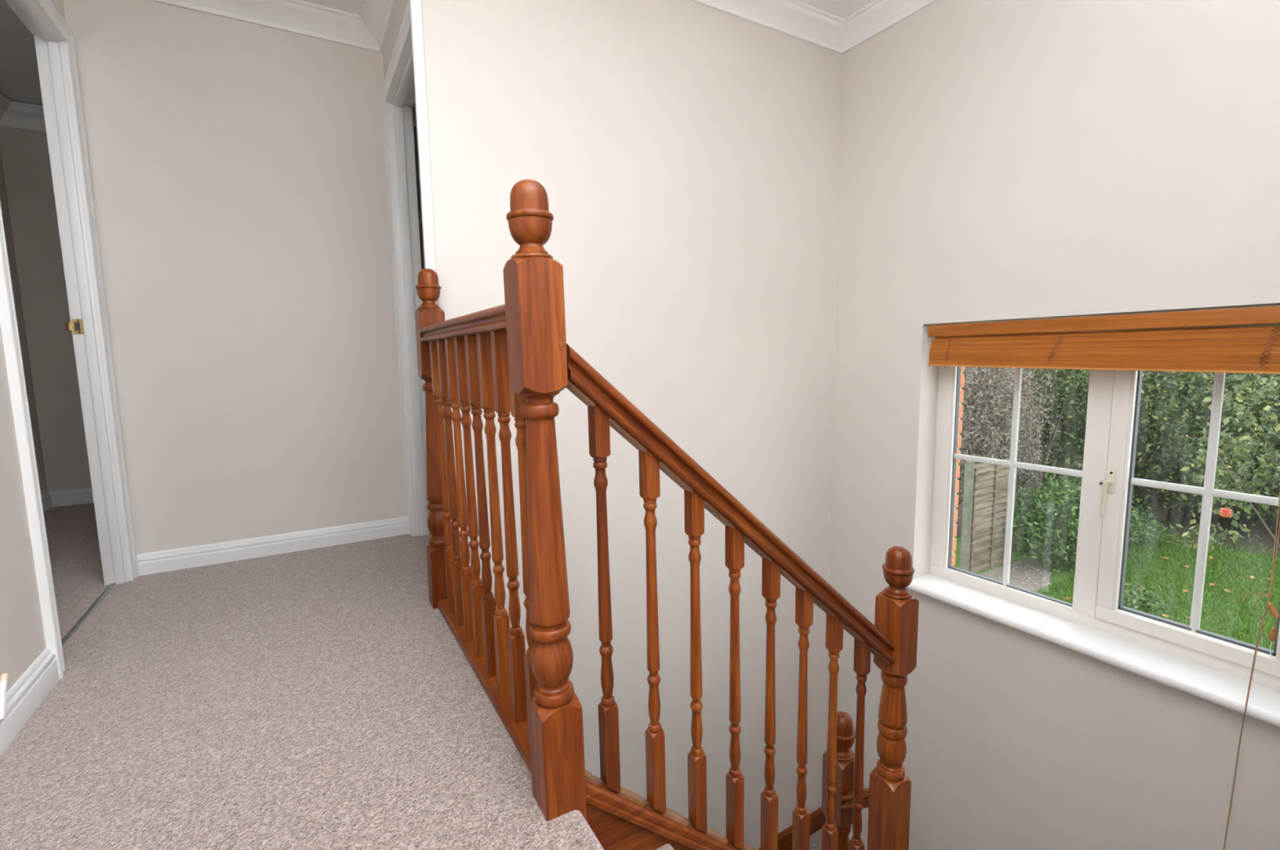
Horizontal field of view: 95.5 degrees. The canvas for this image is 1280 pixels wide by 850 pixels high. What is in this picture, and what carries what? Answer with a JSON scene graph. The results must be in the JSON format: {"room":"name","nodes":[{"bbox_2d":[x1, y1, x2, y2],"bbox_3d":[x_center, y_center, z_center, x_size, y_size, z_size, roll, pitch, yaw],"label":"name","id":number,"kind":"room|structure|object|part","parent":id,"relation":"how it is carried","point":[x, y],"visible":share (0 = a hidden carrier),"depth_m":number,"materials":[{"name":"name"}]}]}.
{"room":"stair landing","nodes":[
{"label":"stair landing","id":0,"kind":"room"},
{"bbox_2d":[0,0,65,692],"bbox_3d":[-0.966,-0.238,0.228,0.072,2.710,5.007,-5,8,-30],"label":"wall","id":1,"kind":"structure","parent":0,"point":[22,635],"depth_m":1.50,"materials":[{"name":"beige paint"}]},
{"bbox_2d":[0,672,8,719],"bbox_3d":[-1.465,0.624,1.333,0.020,0.092,0.060,-5,8,-30],"label":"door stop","id":2,"kind":"object","parent":1,"relation":"attached to","point":[3,677],"visible":1,"depth_m":1.33,"materials":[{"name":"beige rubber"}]},
{"bbox_2d":[0,647,59,757],"bbox_3d":[-0.675,0.850,-0.030,0.017,0.100,3.869,-5,8,-30],"label":"baseboard","id":3,"kind":"structure","parent":1,"relation":"attached to","point":[26,695],"depth_m":1.47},
{"bbox_2d":[0,0,138,679],"bbox_3d":[-1.932,-0.377,1.892,0.108,2.126,0.927,-5,8,-30],"label":"door frame","id":4,"kind":"structure","parent":1,"relation":"in","point":[54,39],"depth_m":2.19,"materials":[{"name":"white wood"}]},
{"bbox_3d":[-2.158,-0.376,2.219,0.009,0.058,0.048,6,9,45],"label":"strike plate","id":5,"kind":"part","parent":4,"relation":"part of","materials":[{"name":"gold metal"}]},
{"bbox_2d":[0,126,91,494],"bbox_3d":[-3.232,-0.320,1.478,2.732,2.650,4.250,-5,8,-30],"label":"wall","id":6,"kind":"structure","parent":0,"point":[27,196],"depth_m":3.54,"materials":[{"name":"beige paint"}]},
{"bbox_2d":[0,91,46,132],"bbox_3d":[-2.439,-1.634,1.799,0.652,0.120,4.050,-5,8,-30],"label":"trim","id":7,"kind":"structure","parent":6,"relation":"attached to","point":[13,114],"depth_m":3.39,"materials":[{"name":"paint"}]},
{"bbox_2d":[40,487,93,512],"bbox_3d":[-2.403,0.631,2.066,0.652,0.098,4.050,-5,8,-30],"label":"baseboard","id":8,"kind":"structure","parent":6,"relation":"attached to","point":[50,500],"depth_m":3.67,"materials":[{"name":"white wood"}]},
{"bbox_2d":[62,0,408,554],"bbox_3d":[-1.646,-0.513,2.655,1.208,2.710,0.100,-5,8,-30],"label":"wall","id":9,"kind":"structure","parent":0,"point":[237,171],"depth_m":2.53,"materials":[{"name":"beige paint"}]},
{"bbox_2d":[136,515,408,575],"bbox_3d":[-1.651,0.549,2.699,1.090,0.089,0.017,-5,8,-30],"label":"baseboard","id":10,"kind":"structure","parent":9,"relation":"attached to","point":[152,562],"depth_m":2.66,"materials":[{"name":"white wood"}]},
{"bbox_2d":[150,0,396,53],"bbox_3d":[-1.473,-1.706,2.081,1.108,0.092,0.837,-5,8,-30],"label":"trim","id":11,"kind":"structure","parent":9,"relation":"attached to","point":[369,29],"depth_m":2.50,"materials":[{"name":"paint"}]},
{"bbox_2d":[0,502,604,849],"bbox_3d":[-1.271,0.875,1.329,5.800,0.250,6.800,-5,8,-30],"label":"floor","id":12,"kind":"structure","parent":0,"point":[318,698],"depth_m":1.42,"materials":[{"name":"carpet"}]},
{"bbox_2d":[61,582,115,648],"bbox_3d":[-1.930,0.677,2.008,0.021,0.005,0.793,-5,8,-30],"label":"threshold strip","id":13,"kind":"object","parent":12,"relation":"on","point":[67,637],"visible":0.65,"depth_m":2.05,"materials":[{"name":"silver metal"}]},
{"bbox_2d":[414,268,451,608],"bbox_3d":[-0.722,0.156,2.067,0.097,1.390,0.083,-5,8,-30],"label":"newel post","id":14,"kind":"object","parent":12,"relation":"on","point":[428,313],"visible":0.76,"depth_m":2.03,"materials":[{"name":"brown wood"}]},
{"bbox_2d":[419,303,506,342],"bbox_3d":[-0.458,-0.260,1.531,0.059,0.052,1.029,-5,8,-30],"label":"handrail","id":15,"kind":"object","parent":14,"relation":"attached to","point":[494,318],"visible":0.6,"depth_m":1.41,"materials":[{"name":"brown wood"}]},
{"bbox_2d":[437,599,531,773],"bbox_3d":[-0.431,0.795,1.662,0.069,0.246,1.029,-5,8,-30],"label":"base rail","id":16,"kind":"object","parent":12,"relation":"on","point":[518,733],"visible":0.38,"depth_m":1.52,"materials":[{"name":"brown wood"}]},
{"bbox_2d":[429,340,454,613],"bbox_3d":[-0.651,0.180,1.938,0.032,0.922,0.032,-6,8,-30],"label":"baluster","id":17,"kind":"object","parent":16,"relation":"on","point":[448,551],"visible":0.73,"depth_m":1.93,"materials":[{"name":"brown wood"}]},
{"bbox_2d":[436,339,463,626],"bbox_3d":[-0.592,0.191,1.837,0.032,0.922,0.032,-6,8,-30],"label":"baluster","id":18,"kind":"object","parent":16,"relation":"on","point":[456,563],"visible":0.84,"depth_m":1.83,"materials":[{"name":"brown wood"}]},
{"bbox_2d":[444,337,473,641],"bbox_3d":[-0.533,0.202,1.736,0.032,0.922,0.032,-6,8,-30],"label":"baluster","id":19,"kind":"object","parent":16,"relation":"on","point":[466,576],"visible":0.81,"depth_m":1.73,"materials":[{"name":"brown wood"}]},
{"bbox_2d":[453,336,484,657],"bbox_3d":[-0.474,0.213,1.635,0.032,0.922,0.032,-6,8,-30],"label":"baluster","id":20,"kind":"object","parent":16,"relation":"on","point":[477,591],"visible":0.8,"depth_m":1.62,"materials":[{"name":"brown wood"}]},
{"bbox_2d":[464,334,497,677],"bbox_3d":[-0.415,0.224,1.535,0.032,0.922,0.032,-6,8,-30],"label":"baluster","id":21,"kind":"object","parent":16,"relation":"on","point":[488,604],"visible":0.86,"depth_m":1.52,"materials":[{"name":"brown wood"}]},
{"bbox_2d":[476,333,511,698],"bbox_3d":[-0.356,0.235,1.434,0.032,0.922,0.032,-6,8,-30],"label":"baluster","id":22,"kind":"object","parent":16,"relation":"on","point":[501,618],"visible":0.88,"depth_m":1.42,"materials":[{"name":"brown wood"}]},
{"bbox_2d":[489,330,527,724],"bbox_3d":[-0.297,0.246,1.333,0.032,0.922,0.032,-6,8,-30],"label":"baluster","id":23,"kind":"object","parent":16,"relation":"on","point":[516,637],"visible":0.88,"depth_m":1.32,"materials":[{"name":"brown wood"}]},
{"bbox_2d":[506,345,537,746],"bbox_3d":[-0.238,0.257,1.233,0.032,0.922,0.032,-6,8,-30],"label":"baluster","id":24,"kind":"object","parent":16,"relation":"on","point":[516,401],"visible":0.43,"depth_m":1.22,"materials":[{"name":"brown wood"}]},
{"bbox_2d":[502,179,586,821],"bbox_3d":[-0.175,0.286,1.109,0.103,1.440,0.085,-5,8,-30],"label":"newel post","id":25,"kind":"object","parent":12,"relation":"on","point":[534,285],"visible":0.99,"depth_m":1.06,"materials":[{"name":"brown wood"}]},
{"bbox_2d":[382,0,424,269],"bbox_3d":[-0.417,-0.630,3.484,1.960,2.710,2.075,-5,8,-30],"label":"wall","id":26,"kind":"structure","parent":0,"point":[401,6],"depth_m":2.61,"materials":[{"name":"beige paint"}]},
{"bbox_2d":[381,0,445,536],"bbox_3d":[-0.918,-0.464,2.478,0.140,2.130,0.924,-5,8,-30],"label":"door frame","id":27,"kind":"structure","parent":26,"relation":"in","point":[405,83],"depth_m":2.75,"materials":[{"name":"white wood"}]},
{"bbox_2d":[0,0,874,126],"bbox_3d":[-1.218,-1.712,1.022,5.960,0.160,6.900,-5,8,-30],"label":"ceiling","id":28,"kind":"structure","parent":0,"point":[20,82],"depth_m":2.77,"materials":[{"name":"paint"}]},
{"bbox_2d":[421,0,841,849],"bbox_3d":[0.284,0.770,2.833,2.320,5.360,0.100,-5,8,-30],"label":"wall","id":29,"kind":"structure","parent":0,"point":[684,153],"depth_m":2.57,"materials":[{"name":"beige paint"}]},
{"bbox_2d":[689,0,937,53],"bbox_3d":[0.607,-1.615,0.512,3.128,0.092,3.970,-5,8,-30],"label":"trim","id":30,"kind":"structure","parent":29,"relation":"attached to","point":[797,19],"depth_m":2.67,"materials":[{"name":"paint"}]},
{"bbox_2d":[825,0,1279,849],"bbox_3d":[1.860,0.754,2.159,0.336,5.500,4.700,-5,8,-30],"label":"wall","id":31,"kind":"structure","parent":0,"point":[1000,160],"depth_m":2.27,"materials":[{"name":"beige paint"}]},
{"bbox_2d":[906,323,1279,727],"bbox_3d":[1.680,0.214,2.189,0.248,1.240,1.302,-5,8,-30],"label":"window","id":32,"kind":"structure","parent":31,"relation":"attached to","point":[1214,668],"depth_m":2.18,"materials":[{"name":"plastic"}]},
{"bbox_3d":[1.667,0.814,2.246,0.196,0.036,1.301,-5,8,-30],"label":"sill","id":33,"kind":"part","parent":32,"relation":"part of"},
{"bbox_3d":[1.730,0.271,2.159,0.039,0.141,0.029,-5,8,-30],"label":"handle lever","id":34,"kind":"part","parent":32,"relation":"part of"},
{"bbox_3d":[1.750,0.210,2.159,0.012,0.088,0.022,-5,8,-30],"label":"handle plate","id":35,"kind":"part","parent":32,"relation":"part of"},
{"bbox_3d":[1.906,0.225,1.964,0.062,1.091,0.538,-5,8,-30],"label":"sash","id":36,"kind":"part","parent":32,"relation":"part of","materials":[{"name":"plastic"}]},
{"bbox_2d":[928,305,1279,849],"bbox_3d":[1.628,0.552,2.192,0.123,1.900,1.258,-5,8,-30],"label":"blind","id":37,"kind":"object","parent":31,"relation":"attached to","point":[1017,344],"visible":1,"depth_m":1.99,"materials":[{"name":"brown wood"}]},
{"bbox_3d":[1.567,-0.275,2.203,0.015,0.141,0.058,-7,9,-43],"label":"weave cord","id":38,"kind":"part","parent":37,"relation":"part of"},
{"bbox_3d":[1.567,-0.275,2.203,0.020,0.141,0.063,-5,8,-30],"label":"weave cord","id":39,"kind":"part","parent":37,"relation":"part of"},
{"bbox_3d":[1.856,0.636,1.752,0.084,1.830,0.056,2,7,25],"label":"pull cord","id":40,"kind":"part","parent":37,"relation":"part of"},
{"bbox_3d":[1.853,-0.218,1.718,0.016,0.150,0.049,-6,9,-38],"label":"weave cord","id":41,"kind":"part","parent":37,"relation":"part of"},
{"bbox_3d":[1.853,-0.218,1.717,0.045,0.150,0.016,5,9,39],"label":"weave cord","id":42,"kind":"part","parent":37,"relation":"part of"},
{"bbox_2d":[953,521,1279,650],"bbox_3d":[13.505,1.128,19.663,37.240,0.001,32.000,-5,8,-30],"label":"ground","id":43,"kind":"structure","parent":0,"point":[1055,575],"depth_m":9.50,"materials":[{"name":"green plant"}]},
{"bbox_2d":[960,457,1017,573],"bbox_3d":[5.748,1.497,9.571,1.350,1.970,0.112,-5,8,-30],"label":"fence","id":44,"kind":"object","parent":43,"relation":"on","point":[985,490],"visible":0.7,"depth_m":9.44,"materials":[{"name":"beige wood"}]},
{"bbox_3d":[5.205,1.541,9.265,0.100,1.970,0.100,-5,8,-30],"label":"post","id":45,"kind":"part","parent":44,"relation":"part of","materials":[{"name":"beige wood"}]},
{"bbox_2d":[978,555,1049,592],"bbox_3d":[4.632,2.581,8.402,6.000,0.001,1.000,-5,8,-30],"label":"path","id":46,"kind":"object","parent":43,"relation":"on","point":[1024,562],"visible":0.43,"depth_m":9.47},
{"bbox_2d":[984,562,1053,594],"bbox_3d":[5.801,2.474,9.077,2.130,0.030,0.935,-5,8,-30],"label":"pebbles","id":47,"kind":"object","parent":46,"relation":"on","point":[1028,566],"visible":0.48,"depth_m":9.32,"materials":[{"name":"stone"}]},
{"bbox_2d":[955,366,1079,524],"bbox_3d":[6.070,-0.058,11.213,3.722,4.615,4.067,2,7,24],"label":"bare shrub","id":48,"kind":"object","parent":43,"relation":"on","point":[996,434],"visible":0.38,"depth_m":10.43,"materials":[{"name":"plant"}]},
{"bbox_2d":[1003,472,1131,573],"bbox_3d":[7.115,1.612,9.787,2.023,1.636,1.715,0,7,11],"label":"bush","id":49,"kind":"object","parent":43,"relation":"on","point":[1051,531],"visible":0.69,"depth_m":9.49,"materials":[{"name":"green plant"}]},
{"bbox_2d":[955,480,1279,557],"bbox_3d":[7.991,1.579,16.485,8.000,0.001,32.000,-5,8,-30],"label":"flower bed","id":50,"kind":"object","parent":43,"relation":"on","point":[1260,529],"visible":0.17,"depth_m":11.90,"materials":[{"name":"soil"}]},
{"bbox_2d":[960,368,1086,506],"bbox_3d":[7.718,-0.482,13.390,4.264,4.895,4.707,3,8,30],"label":"bare shrub","id":51,"kind":"object","parent":50,"relation":"on","point":[1023,368],"visible":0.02,"depth_m":12.27,"materials":[{"name":"green plant"}]},
{"bbox_2d":[1012,368,1089,511],"bbox_3d":[8.210,0.113,11.685,1.812,4.100,1.678,0,7,9],"label":"tree","id":52,"kind":"object","parent":50,"relation":"on","point":[1074,375],"visible":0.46,"depth_m":11.41,"materials":[{"name":"green plant"}]},
{"bbox_2d":[966,368,1178,503],"bbox_3d":[9.329,-0.205,13.041,4.313,4.393,4.367,3,8,31],"label":"tree","id":53,"kind":"object","parent":50,"relation":"on","point":[1072,461],"visible":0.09,"depth_m":11.98,"materials":[{"name":"green plant"}]},
{"bbox_2d":[1075,496,1177,551],"bbox_3d":[8.777,1.726,11.124,1.950,1.053,2.194,-5,8,-30],"label":"shrub","id":54,"kind":"object","parent":50,"relation":"on","point":[1135,526],"visible":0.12,"depth_m":10.56,"materials":[{"name":"green plant"}]},
{"bbox_2d":[1017,468,1279,520],"bbox_3d":[12.723,1.009,13.082,0.088,1.820,13.500,-5,8,-30],"label":"fence","id":55,"kind":"object","parent":50,"relation":"on","point":[1140,494],"visible":0.02,"depth_m":12.94,"materials":[{"name":"brown wood"}]},
{"bbox_2d":[1123,582,1170,616],"bbox_3d":[6.802,2.428,8.131,1.167,0.507,0.914,-2,7,-5],"label":"shrub","id":56,"kind":"object","parent":43,"relation":"on","point":[1144,600],"visible":0.51,"depth_m":8.10,"materials":[{"name":"green plant"}]},
{"bbox_2d":[1046,368,1279,520],"bbox_3d":[11.070,-0.158,12.238,4.119,4.451,4.177,-2,7,-11],"label":"tree","id":57,"kind":"object","parent":43,"relation":"on","point":[1166,465],"visible":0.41,"depth_m":11.24,"materials":[{"name":"green plant"}]},
{"bbox_2d":[1158,325,1279,534],"bbox_3d":[12.471,-0.089,10.854,4.333,4.603,4.222,2,7,24],"label":"tree","id":58,"kind":"object","parent":43,"relation":"on","point":[1275,491],"visible":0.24,"depth_m":10.61,"materials":[{"name":"green plant"}]},
{"bbox_2d":[1164,373,1279,563],"bbox_3d":[5.038,0.987,3.958,2.317,4.286,2.073,3,8,31],"label":"apple tree","id":59,"kind":"object","parent":43,"relation":"on","point":[1243,448],"visible":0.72,"depth_m":4.29,"materials":[{"name":"green plant"}]},
{"bbox_2d":[1218,505,1233,517],"bbox_3d":[4.450,0.652,4.421,0.082,0.092,0.082,-5,8,-30],"label":"apple","id":60,"kind":"object","parent":59,"relation":"hanging from","point":[1224,512],"visible":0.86,"depth_m":4.40,"materials":[{"name":"red plant"}]},
{"bbox_3d":[0.783,3.593,2.134,2.360,0.100,2.330,-5,8,-30],"label":"floor","id":61,"kind":"structure","parent":0,"visible":0},
{"bbox_2d":[585,769,826,849],"bbox_3d":[0.704,2.185,1.946,2.075,3.143,2.108,-5,8,-30],"label":"staircase","id":62,"kind":"structure","parent":61,"relation":"on","point":[624,820],"depth_m":1.26,"materials":[{"name":"wood"}]},
{"bbox_2d":[587,404,621,792],"bbox_3d":[-0.072,0.360,1.181,0.032,0.839,0.032,-5,8,-30],"label":"baluster","id":63,"kind":"object","parent":62,"relation":"on","point":[599,443],"visible":0.94,"depth_m":1.17,"materials":[{"name":"brown wood"}]},
{"bbox_2d":[638,449,666,813],"bbox_3d":[0.028,0.450,1.248,0.033,0.839,0.032,-5,8,-30],"label":"baluster","id":64,"kind":"object","parent":62,"relation":"on","point":[649,465],"visible":0.93,"depth_m":1.24,"materials":[{"name":"brown wood"}]},
{"bbox_2d":[684,489,706,833],"bbox_3d":[0.127,0.539,1.316,0.033,0.839,0.032,-5,8,-30],"label":"baluster","id":65,"kind":"object","parent":62,"relation":"on","point":[694,504],"visible":0.89,"depth_m":1.31,"materials":[{"name":"brown wood"}]},
{"bbox_2d":[724,525,744,849],"bbox_3d":[0.226,0.629,1.384,0.032,0.839,0.032,-5,8,-30],"label":"baluster","id":66,"kind":"object","parent":62,"relation":"on","point":[734,538],"visible":0.95,"depth_m":1.38,"materials":[{"name":"brown wood"}]},
{"bbox_2d":[760,557,780,849],"bbox_3d":[0.325,0.718,1.452,0.033,0.839,0.032,-5,8,-30],"label":"baluster","id":67,"kind":"object","parent":62,"relation":"on","point":[771,571],"visible":0.91,"depth_m":1.44,"materials":[{"name":"brown wood"}]},
{"bbox_2d":[791,586,813,849],"bbox_3d":[0.424,0.808,1.519,0.033,0.839,0.032,-5,8,-30],"label":"baluster","id":68,"kind":"object","parent":62,"relation":"on","point":[803,598],"visible":0.87,"depth_m":1.51,"materials":[{"name":"brown wood"}]},
{"bbox_2d":[821,613,843,849],"bbox_3d":[0.523,0.897,1.587,0.032,0.839,0.032,-5,8,-30],"label":"baluster","id":69,"kind":"object","parent":62,"relation":"on","point":[834,625],"visible":0.92,"depth_m":1.57,"materials":[{"name":"brown wood"}]},
{"bbox_2d":[821,711,855,849],"bbox_3d":[0.668,1.937,1.993,0.087,2.027,0.087,-5,8,-30],"label":"newel post","id":70,"kind":"object","parent":62,"relation":"on","point":[846,733],"visible":0.66,"depth_m":1.86,"materials":[{"name":"brown wood"}]},
{"bbox_2d":[840,787,869,809],"bbox_3d":[0.688,1.164,1.816,0.059,0.134,0.099,-5,8,-30],"label":"handrail","id":71,"kind":"object","parent":70,"relation":"attached to","point":[847,797],"visible":0.58,"depth_m":1.82,"materials":[{"name":"brown wood"}]},
{"bbox_2d":[848,637,871,849],"bbox_3d":[0.622,0.987,1.655,0.032,0.839,0.032,-5,8,-30],"label":"baluster","id":72,"kind":"object","parent":62,"relation":"on","point":[862,651],"visible":0.91,"depth_m":1.63,"materials":[{"name":"brown wood"}]},
{"bbox_2d":[866,546,919,849],"bbox_3d":[0.746,1.132,1.741,0.087,1.583,0.087,-5,8,-30],"label":"newel post","id":73,"kind":"object","parent":62,"relation":"on","point":[896,609],"visible":1,"depth_m":1.68,"materials":[{"name":"brown wood"}]},
{"bbox_2d":[565,343,894,665],"bbox_3d":[0.280,0.264,1.373,0.967,0.909,0.059,-5,8,-30],"label":"handrail","id":74,"kind":"object","parent":73,"relation":"attached to","point":[585,383],"visible":0.83,"depth_m":1.26,"materials":[{"name":"brown wood"}]}
]}

